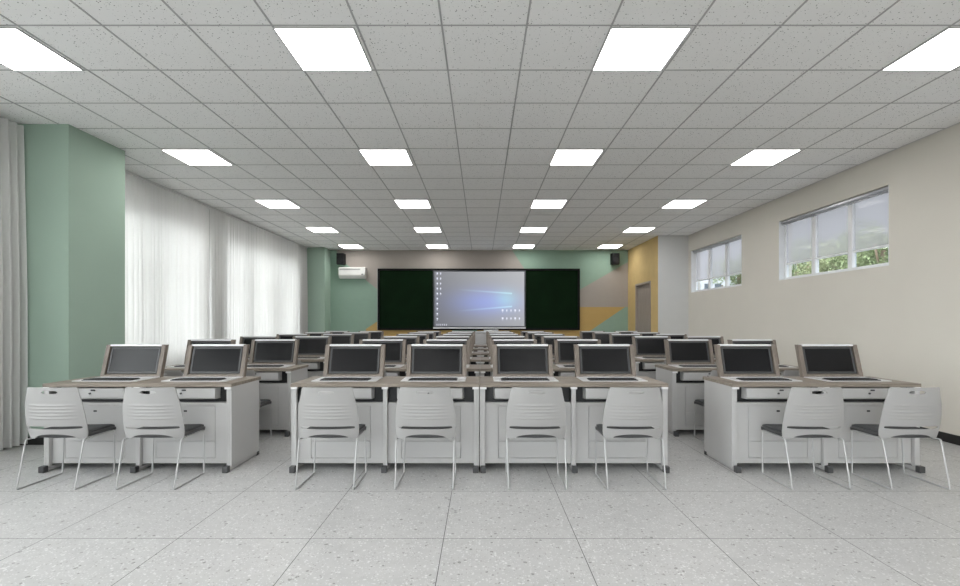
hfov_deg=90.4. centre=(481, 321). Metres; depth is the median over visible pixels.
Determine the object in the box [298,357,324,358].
keyboard tray
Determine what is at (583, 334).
computer
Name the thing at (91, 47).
ceiling
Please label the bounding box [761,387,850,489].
chair
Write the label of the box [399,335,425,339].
monitor
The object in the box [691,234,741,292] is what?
window
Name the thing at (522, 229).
diffuser
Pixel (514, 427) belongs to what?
cushion
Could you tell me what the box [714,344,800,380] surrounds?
computer
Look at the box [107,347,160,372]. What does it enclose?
monitor
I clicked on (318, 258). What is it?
wall
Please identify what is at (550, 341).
monitor
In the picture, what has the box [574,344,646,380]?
computer
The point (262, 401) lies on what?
cushion
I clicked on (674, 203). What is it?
recessed light
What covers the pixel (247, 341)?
monitor
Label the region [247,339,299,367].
computer
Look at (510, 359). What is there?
monitor
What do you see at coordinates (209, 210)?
wall
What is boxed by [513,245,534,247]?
recessed light
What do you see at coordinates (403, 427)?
cushion
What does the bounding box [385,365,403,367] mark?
keyboard tray
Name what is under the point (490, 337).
computer
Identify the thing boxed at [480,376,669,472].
computer desk
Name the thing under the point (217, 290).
curtain
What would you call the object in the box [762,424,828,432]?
cushion
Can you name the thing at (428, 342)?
monitor
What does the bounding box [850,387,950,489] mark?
chair
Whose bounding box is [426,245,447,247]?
recessed light
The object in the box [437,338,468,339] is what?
monitor
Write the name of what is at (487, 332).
computer
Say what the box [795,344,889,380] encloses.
computer
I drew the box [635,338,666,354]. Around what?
monitor
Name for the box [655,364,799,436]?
computer desk
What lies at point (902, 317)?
wall
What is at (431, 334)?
computer
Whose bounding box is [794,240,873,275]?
tree
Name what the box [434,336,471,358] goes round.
computer
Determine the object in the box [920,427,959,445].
baseboard
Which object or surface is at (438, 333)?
computer
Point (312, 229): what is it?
diffuser
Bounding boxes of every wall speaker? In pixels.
[336,253,345,264]
[610,253,619,264]
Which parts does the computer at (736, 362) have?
rail, casing, rail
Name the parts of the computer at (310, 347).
rail, rail, casing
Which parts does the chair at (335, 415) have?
leg, backrest, seat, leg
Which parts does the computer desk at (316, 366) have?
drawer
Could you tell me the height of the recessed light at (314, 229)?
0.012 m
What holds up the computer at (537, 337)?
on the computer desk at (483, 353)
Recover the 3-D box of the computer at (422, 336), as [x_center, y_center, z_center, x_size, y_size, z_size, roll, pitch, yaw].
[-1.244,0.383,8.425,0.585,0.316,0.450,0,0,0]
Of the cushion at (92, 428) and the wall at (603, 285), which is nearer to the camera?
the cushion at (92, 428)
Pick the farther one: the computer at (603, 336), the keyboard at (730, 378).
the computer at (603, 336)
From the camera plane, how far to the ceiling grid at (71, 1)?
5.17 m
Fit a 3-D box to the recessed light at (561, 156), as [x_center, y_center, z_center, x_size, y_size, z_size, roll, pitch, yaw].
[1.197,-2.088,6.076,0.576,0.012,0.576,0,0,0]
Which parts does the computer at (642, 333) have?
casing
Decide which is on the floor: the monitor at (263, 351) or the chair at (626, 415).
the chair at (626, 415)
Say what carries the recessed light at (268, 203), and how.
in the ceiling
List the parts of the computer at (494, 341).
rail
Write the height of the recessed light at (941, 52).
0.012 m
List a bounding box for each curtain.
[0,118,27,449]
[125,172,209,365]
[209,208,225,338]
[225,214,298,343]
[299,245,307,333]
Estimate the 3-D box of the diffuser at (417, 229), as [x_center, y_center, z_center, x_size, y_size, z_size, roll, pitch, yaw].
[-1.221,-2.087,10.876,0.558,0.006,0.558,0,0,0]
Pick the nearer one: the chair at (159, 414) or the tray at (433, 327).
the chair at (159, 414)
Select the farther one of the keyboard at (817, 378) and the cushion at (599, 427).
the keyboard at (817, 378)
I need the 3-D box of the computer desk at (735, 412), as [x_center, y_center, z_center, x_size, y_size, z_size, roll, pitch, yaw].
[3.005,0.923,4.405,1.645,0.765,0.610,0,0,0]
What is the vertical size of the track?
0.024 m
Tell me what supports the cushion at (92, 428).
on the chair at (62, 412)
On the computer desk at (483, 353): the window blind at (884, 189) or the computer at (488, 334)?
the computer at (488, 334)
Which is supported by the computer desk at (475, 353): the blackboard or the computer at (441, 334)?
the computer at (441, 334)
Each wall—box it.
[18,124,124,436]
[209,210,298,333]
[307,247,330,331]
[331,250,627,336]
[628,236,687,335]
[688,123,959,435]
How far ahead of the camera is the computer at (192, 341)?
6.00 m
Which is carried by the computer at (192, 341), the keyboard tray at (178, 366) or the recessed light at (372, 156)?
the keyboard tray at (178, 366)
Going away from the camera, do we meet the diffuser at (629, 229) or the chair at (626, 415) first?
the chair at (626, 415)
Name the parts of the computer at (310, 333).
casing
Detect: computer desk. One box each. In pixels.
[38,376,260,472]
[164,364,308,436]
[247,358,324,377]
[289,376,479,472]
[385,364,479,431]
[406,357,479,363]
[472,351,479,356]
[480,357,554,363]
[480,364,574,375]
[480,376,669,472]
[481,351,488,356]
[635,358,715,378]
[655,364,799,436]
[703,376,924,472]
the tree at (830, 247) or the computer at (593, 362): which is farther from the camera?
the tree at (830, 247)
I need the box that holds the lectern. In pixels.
[475,330,497,344]
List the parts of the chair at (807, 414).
leg, seat, backrest, leg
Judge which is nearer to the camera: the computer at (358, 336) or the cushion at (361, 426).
the cushion at (361, 426)
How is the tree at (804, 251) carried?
on the ground
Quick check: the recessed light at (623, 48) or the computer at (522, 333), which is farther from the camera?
the computer at (522, 333)
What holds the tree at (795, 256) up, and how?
on the ground
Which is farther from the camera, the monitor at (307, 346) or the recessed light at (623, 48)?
the monitor at (307, 346)
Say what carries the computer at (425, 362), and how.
on the computer desk at (376, 401)
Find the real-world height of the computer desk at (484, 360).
0.765 m
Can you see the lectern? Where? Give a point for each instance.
(480, 336)
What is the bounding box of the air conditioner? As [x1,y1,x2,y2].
[338,267,366,278]
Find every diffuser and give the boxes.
[307,228,336,231]
[415,228,440,231]
[520,228,546,231]
[624,228,653,231]
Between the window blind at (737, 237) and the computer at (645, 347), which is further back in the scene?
the window blind at (737, 237)
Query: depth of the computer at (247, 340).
7.30 m
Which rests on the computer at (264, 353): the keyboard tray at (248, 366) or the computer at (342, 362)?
the keyboard tray at (248, 366)
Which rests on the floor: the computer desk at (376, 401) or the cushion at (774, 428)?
the computer desk at (376, 401)
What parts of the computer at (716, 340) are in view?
casing, rail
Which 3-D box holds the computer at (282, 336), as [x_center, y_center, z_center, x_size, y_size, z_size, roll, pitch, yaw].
[-3.402,0.383,8.425,0.585,0.316,0.450,0,0,0]
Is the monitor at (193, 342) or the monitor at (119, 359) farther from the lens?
the monitor at (193, 342)
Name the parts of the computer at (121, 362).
rail, casing, rail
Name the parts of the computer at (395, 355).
rail, rail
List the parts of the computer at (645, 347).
rail, rail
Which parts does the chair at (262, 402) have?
backrest, leg, seat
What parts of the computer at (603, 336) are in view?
casing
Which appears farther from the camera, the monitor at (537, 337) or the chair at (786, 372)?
the monitor at (537, 337)
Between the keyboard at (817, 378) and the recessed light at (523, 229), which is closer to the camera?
the keyboard at (817, 378)
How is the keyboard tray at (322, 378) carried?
on the computer at (342, 362)
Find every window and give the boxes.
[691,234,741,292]
[779,185,888,279]
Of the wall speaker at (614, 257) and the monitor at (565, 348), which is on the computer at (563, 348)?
the monitor at (565, 348)
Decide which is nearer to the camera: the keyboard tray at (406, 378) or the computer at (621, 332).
the keyboard tray at (406, 378)
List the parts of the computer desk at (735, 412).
panel, leg, drawer, panel, door, leg, drawer, panel, door, panel, leg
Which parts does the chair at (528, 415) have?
leg, backrest, seat, leg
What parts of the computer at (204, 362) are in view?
rail, casing, rail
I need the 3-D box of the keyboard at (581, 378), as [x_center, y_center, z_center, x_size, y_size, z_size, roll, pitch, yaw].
[1.208,0.537,4.456,0.585,0.007,0.312,0,0,0]
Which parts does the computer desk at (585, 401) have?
panel, leg, drawer, door, panel, leg, drawer, panel, door, panel, leg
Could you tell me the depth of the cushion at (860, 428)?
3.96 m
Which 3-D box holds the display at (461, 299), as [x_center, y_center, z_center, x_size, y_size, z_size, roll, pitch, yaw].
[-0.060,-0.636,13.883,2.680,1.685,0.165,0,0,0]
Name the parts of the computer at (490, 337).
rail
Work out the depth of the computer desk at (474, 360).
6.79 m
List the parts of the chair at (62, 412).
leg, backrest, seat, leg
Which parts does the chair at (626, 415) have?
leg, seat, backrest, leg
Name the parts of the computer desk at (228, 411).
leg, panel, drawer, panel, door, leg, panel, drawer, door, leg, panel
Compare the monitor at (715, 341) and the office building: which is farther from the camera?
the office building
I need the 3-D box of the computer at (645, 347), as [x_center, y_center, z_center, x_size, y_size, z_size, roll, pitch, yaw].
[2.603,0.383,7.125,0.585,0.316,0.450,0,0,0]
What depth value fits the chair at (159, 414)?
3.75 m
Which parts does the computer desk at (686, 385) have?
panel, leg, panel, door, drawer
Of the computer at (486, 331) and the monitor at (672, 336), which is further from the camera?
the computer at (486, 331)
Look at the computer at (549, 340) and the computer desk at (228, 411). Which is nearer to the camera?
the computer desk at (228, 411)
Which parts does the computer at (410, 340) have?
casing, rail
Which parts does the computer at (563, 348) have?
rail, rail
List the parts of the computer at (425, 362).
rail, rail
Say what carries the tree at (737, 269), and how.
on the ground
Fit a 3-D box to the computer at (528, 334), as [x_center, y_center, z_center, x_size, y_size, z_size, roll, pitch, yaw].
[1.208,0.383,9.725,0.585,0.316,0.450,0,0,0]
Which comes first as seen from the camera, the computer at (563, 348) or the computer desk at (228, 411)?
the computer desk at (228, 411)
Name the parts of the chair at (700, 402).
leg, backrest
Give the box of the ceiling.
[0,0,959,249]
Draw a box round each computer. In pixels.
[73,344,168,380]
[162,344,249,380]
[167,339,235,367]
[239,336,279,358]
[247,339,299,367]
[276,334,309,338]
[293,336,331,358]
[303,332,331,335]
[312,344,385,380]
[321,334,353,343]
[324,331,349,333]
[342,332,370,343]
[358,331,383,338]
[359,339,405,367]
[381,336,419,358]
[396,334,428,343]
[401,344,466,380]
[407,332,435,338]
[416,331,440,335]
[423,339,469,367]
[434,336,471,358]
[441,334,472,352]
[446,332,473,348]
[450,331,474,344]
[486,331,510,344]
[487,332,514,348]
[488,334,519,352]
[489,336,526,358]
[490,339,536,367]
[493,344,557,380]
[520,331,544,335]
[525,332,553,338]
[532,334,564,343]
[541,336,579,358]
[554,339,600,367]
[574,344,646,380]
[579,331,604,338]
[592,332,620,343]
[609,334,641,344]
[614,331,638,333]
[631,332,659,335]
[632,336,670,358]
[653,334,686,338]
[664,339,716,367]
[684,336,723,358]
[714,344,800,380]
[727,339,796,367]
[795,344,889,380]
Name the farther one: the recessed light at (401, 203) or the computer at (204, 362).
the recessed light at (401, 203)
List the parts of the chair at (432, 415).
leg, seat, backrest, leg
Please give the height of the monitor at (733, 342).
0.254 m
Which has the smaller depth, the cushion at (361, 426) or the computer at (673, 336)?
the cushion at (361, 426)
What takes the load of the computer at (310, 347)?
on the computer desk at (316, 366)
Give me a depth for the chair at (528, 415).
3.74 m
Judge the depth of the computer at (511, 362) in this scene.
4.67 m
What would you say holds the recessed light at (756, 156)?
in the ceiling
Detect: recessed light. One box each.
[0,27,83,70]
[161,149,232,164]
[255,200,300,207]
[273,27,371,70]
[305,227,338,232]
[338,245,362,247]
[359,149,412,164]
[394,200,430,207]
[414,227,441,232]
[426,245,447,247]
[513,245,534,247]
[520,227,547,232]
[530,200,566,207]
[550,149,603,164]
[592,27,691,70]
[597,245,621,247]
[622,227,655,232]
[661,200,706,207]
[730,149,801,164]
[881,27,959,70]
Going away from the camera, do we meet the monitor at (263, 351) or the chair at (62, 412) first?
the chair at (62, 412)
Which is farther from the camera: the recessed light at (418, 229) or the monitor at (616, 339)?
the recessed light at (418, 229)
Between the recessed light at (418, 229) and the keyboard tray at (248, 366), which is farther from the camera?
the recessed light at (418, 229)
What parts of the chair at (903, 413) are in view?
leg, seat, backrest, leg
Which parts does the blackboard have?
panel, panel, panel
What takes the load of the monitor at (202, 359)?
on the computer at (204, 362)
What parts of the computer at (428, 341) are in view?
rail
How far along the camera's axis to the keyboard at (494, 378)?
4.39 m
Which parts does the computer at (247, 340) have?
casing, rail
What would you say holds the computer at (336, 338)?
on the computer desk
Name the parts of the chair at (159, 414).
leg, backrest, seat, leg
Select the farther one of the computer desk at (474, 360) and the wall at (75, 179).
the computer desk at (474, 360)
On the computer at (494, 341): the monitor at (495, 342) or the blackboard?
the monitor at (495, 342)
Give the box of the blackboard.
[377,269,579,329]
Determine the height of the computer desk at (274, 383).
0.765 m
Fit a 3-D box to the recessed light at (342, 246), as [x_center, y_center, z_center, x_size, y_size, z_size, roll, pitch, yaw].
[-3.630,-2.088,13.276,0.576,0.012,0.576,0,0,0]
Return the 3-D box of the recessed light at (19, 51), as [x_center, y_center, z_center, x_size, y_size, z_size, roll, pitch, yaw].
[-3.594,-2.088,3.676,0.576,0.012,0.576,0,0,0]
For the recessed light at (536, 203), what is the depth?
8.42 m
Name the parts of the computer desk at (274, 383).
panel, drawer, door, leg, panel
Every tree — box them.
[704,254,740,286]
[792,232,847,270]
[792,251,825,275]
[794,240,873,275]
[823,227,887,265]
[824,218,887,269]
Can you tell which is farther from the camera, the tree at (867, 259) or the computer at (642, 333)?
the tree at (867, 259)
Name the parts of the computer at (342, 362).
rail, rail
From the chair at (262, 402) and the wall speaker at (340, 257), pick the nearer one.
the chair at (262, 402)
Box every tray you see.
[73,377,158,380]
[162,377,242,380]
[167,365,184,367]
[247,365,293,367]
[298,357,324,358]
[312,377,382,380]
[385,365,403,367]
[401,377,465,380]
[433,327,525,328]
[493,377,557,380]
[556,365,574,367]
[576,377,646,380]
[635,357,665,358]
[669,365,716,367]
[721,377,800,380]
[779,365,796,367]
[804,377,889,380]
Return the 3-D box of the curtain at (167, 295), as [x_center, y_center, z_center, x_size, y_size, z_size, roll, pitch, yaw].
[-4.938,-0.389,7.276,0.086,3.350,2.673,0,0,-1]
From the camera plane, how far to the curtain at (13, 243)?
4.92 m
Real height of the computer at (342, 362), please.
0.316 m
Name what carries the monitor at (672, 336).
on the computer at (673, 336)
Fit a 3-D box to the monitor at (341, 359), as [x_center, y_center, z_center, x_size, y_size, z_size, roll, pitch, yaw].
[-1.244,0.378,4.683,0.485,0.254,0.092,0,0,0]
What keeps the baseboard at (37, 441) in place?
attached to the wall at (75, 179)
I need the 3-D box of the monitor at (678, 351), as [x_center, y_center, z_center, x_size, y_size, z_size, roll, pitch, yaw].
[2.603,0.378,5.983,0.485,0.254,0.092,0,0,0]
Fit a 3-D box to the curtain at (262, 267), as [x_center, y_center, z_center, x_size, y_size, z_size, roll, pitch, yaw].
[-4.932,-0.389,11.019,0.083,3.350,3.699,0,0,0]
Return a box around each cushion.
[44,424,114,432]
[138,424,203,431]
[260,399,270,403]
[307,424,364,430]
[402,426,451,428]
[509,426,559,428]
[596,424,654,430]
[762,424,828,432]
[852,424,922,432]
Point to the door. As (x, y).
(642, 290)
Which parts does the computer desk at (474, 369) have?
drawer, panel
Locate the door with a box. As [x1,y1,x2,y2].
[635,281,650,331]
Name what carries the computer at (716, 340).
on the computer desk at (644, 367)
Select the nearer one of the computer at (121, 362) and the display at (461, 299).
the computer at (121, 362)
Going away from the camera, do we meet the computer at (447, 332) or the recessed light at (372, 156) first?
the recessed light at (372, 156)
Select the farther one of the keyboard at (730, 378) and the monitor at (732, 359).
the monitor at (732, 359)
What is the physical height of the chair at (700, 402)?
0.790 m
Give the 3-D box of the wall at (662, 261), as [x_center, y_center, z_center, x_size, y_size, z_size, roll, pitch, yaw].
[4.669,-0.394,12.810,0.742,3.400,2.380,0,0,0]
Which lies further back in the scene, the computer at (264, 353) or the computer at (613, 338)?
the computer at (613, 338)
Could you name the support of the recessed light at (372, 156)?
in the ceiling
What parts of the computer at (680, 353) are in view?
rail, rail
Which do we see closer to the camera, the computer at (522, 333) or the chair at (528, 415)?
the chair at (528, 415)
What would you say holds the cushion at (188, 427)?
on the chair at (159, 414)
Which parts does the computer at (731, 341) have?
rail, casing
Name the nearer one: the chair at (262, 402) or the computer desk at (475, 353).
the chair at (262, 402)
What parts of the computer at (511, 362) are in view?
rail, rail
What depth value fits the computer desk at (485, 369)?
5.49 m
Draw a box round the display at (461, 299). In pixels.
[433,271,525,328]
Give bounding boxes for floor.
[0,430,959,585]
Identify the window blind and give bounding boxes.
[693,235,740,253]
[781,186,887,225]
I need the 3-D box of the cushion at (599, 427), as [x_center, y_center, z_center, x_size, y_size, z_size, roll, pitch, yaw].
[1.203,0.898,3.968,0.436,0.049,0.342,0,0,0]
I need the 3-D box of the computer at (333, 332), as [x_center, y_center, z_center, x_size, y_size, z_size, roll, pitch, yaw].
[-3.402,0.383,11.025,0.585,0.316,0.450,0,0,0]
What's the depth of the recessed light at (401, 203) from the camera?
8.42 m
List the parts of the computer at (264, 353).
rail, rail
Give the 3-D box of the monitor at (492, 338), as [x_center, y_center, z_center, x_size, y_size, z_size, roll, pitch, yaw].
[0.404,0.378,7.283,0.485,0.254,0.092,0,0,0]
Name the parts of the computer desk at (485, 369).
drawer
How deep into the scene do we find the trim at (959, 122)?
6.83 m
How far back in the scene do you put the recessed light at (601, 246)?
13.26 m
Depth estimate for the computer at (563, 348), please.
5.98 m
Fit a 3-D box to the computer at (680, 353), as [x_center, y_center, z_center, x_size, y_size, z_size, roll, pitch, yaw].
[2.603,0.383,5.825,0.585,0.316,0.450,0,0,0]
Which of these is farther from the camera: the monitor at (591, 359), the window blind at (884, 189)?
the window blind at (884, 189)
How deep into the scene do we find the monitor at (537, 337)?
8.61 m
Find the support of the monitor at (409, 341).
on the computer at (410, 340)
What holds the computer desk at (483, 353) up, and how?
on the floor
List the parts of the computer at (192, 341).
casing, rail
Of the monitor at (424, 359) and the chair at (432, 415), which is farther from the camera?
the monitor at (424, 359)
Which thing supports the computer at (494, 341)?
on the computer desk at (485, 369)
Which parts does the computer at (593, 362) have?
rail, rail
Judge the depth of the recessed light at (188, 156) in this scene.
6.03 m
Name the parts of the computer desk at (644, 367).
door, drawer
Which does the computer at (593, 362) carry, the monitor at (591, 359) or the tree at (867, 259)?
the monitor at (591, 359)
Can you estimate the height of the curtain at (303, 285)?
3.350 m
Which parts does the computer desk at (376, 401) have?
panel, leg, panel, door, drawer, leg, drawer, panel, door, leg, panel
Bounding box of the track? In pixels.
[125,170,307,247]
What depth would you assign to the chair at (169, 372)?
5.03 m
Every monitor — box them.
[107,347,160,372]
[190,347,242,372]
[192,341,230,343]
[243,338,275,354]
[253,341,294,361]
[296,338,327,354]
[329,347,379,372]
[363,341,401,361]
[384,338,415,354]
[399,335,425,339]
[412,347,461,372]
[427,341,465,344]
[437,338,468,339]
[492,338,523,339]
[494,341,532,344]
[498,347,547,372]
[535,335,561,339]
[544,338,575,354]
[558,341,596,361]
[579,347,630,372]
[612,335,638,343]
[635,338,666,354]
[657,335,683,338]
[668,341,709,361]
[688,338,720,354]
[720,347,773,372]
[732,341,771,344]
[802,347,856,372]
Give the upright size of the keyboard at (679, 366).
0.007 m
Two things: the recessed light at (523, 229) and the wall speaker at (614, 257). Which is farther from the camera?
the wall speaker at (614, 257)
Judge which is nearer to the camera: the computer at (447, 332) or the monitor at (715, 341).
the monitor at (715, 341)
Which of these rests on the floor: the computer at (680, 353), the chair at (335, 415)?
the chair at (335, 415)
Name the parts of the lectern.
door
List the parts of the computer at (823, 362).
rail, casing, rail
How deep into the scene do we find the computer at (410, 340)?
7.30 m
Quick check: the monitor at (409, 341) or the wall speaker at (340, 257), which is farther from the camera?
the wall speaker at (340, 257)
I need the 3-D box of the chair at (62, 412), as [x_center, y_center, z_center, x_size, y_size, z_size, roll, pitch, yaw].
[-3.373,0.911,3.916,0.480,0.790,0.459,0,0,0]
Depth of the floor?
3.13 m
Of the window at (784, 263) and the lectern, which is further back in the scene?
the lectern
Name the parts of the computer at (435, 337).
rail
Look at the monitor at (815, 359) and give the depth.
4.67 m
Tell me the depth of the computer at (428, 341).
6.00 m
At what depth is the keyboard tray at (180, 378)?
4.39 m
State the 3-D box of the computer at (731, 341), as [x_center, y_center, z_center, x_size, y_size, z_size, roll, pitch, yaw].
[3.408,0.383,5.825,0.585,0.316,0.450,0,0,0]
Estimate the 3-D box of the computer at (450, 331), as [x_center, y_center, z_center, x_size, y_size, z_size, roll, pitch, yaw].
[-0.439,0.383,11.025,0.585,0.316,0.450,0,0,0]
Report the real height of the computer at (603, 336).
0.316 m
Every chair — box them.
[16,387,115,489]
[115,387,204,489]
[164,370,182,375]
[246,370,271,442]
[295,387,366,489]
[394,387,455,489]
[505,387,566,489]
[595,387,666,489]
[694,370,717,441]
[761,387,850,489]
[783,370,799,375]
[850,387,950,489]
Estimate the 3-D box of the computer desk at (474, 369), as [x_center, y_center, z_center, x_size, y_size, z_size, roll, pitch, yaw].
[-0.841,0.923,5.705,1.645,0.765,0.610,0,0,0]
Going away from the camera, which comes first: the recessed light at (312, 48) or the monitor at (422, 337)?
the recessed light at (312, 48)
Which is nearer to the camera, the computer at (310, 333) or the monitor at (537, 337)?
the monitor at (537, 337)
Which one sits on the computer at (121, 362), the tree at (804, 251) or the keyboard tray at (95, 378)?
the keyboard tray at (95, 378)
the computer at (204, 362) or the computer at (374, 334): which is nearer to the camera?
the computer at (204, 362)
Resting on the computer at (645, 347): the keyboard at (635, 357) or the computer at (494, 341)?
the keyboard at (635, 357)
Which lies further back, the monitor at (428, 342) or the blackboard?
the blackboard
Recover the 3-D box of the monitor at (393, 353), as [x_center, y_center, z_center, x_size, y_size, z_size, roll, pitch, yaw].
[-1.244,0.378,5.983,0.485,0.254,0.092,0,0,0]
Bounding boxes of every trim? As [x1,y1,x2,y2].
[0,0,959,249]
[658,122,959,235]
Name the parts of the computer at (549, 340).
casing, rail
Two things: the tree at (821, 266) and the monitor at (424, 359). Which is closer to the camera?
the monitor at (424, 359)
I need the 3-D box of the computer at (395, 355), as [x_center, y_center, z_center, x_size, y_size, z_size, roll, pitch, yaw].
[-1.244,0.383,5.825,0.585,0.316,0.450,0,0,0]
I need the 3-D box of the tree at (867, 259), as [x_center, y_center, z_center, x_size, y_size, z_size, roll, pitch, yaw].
[23.175,-2.179,27.515,5.283,7.800,3.995,0,0,9]
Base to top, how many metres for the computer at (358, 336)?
0.316 m
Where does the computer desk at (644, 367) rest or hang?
on the floor
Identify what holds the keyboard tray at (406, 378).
on the computer at (425, 362)
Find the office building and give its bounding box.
[700,279,732,289]
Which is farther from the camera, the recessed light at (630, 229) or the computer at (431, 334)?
the recessed light at (630, 229)
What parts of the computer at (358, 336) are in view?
casing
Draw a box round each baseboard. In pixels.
[20,437,43,444]
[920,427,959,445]
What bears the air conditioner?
attached to the wall at (603, 285)

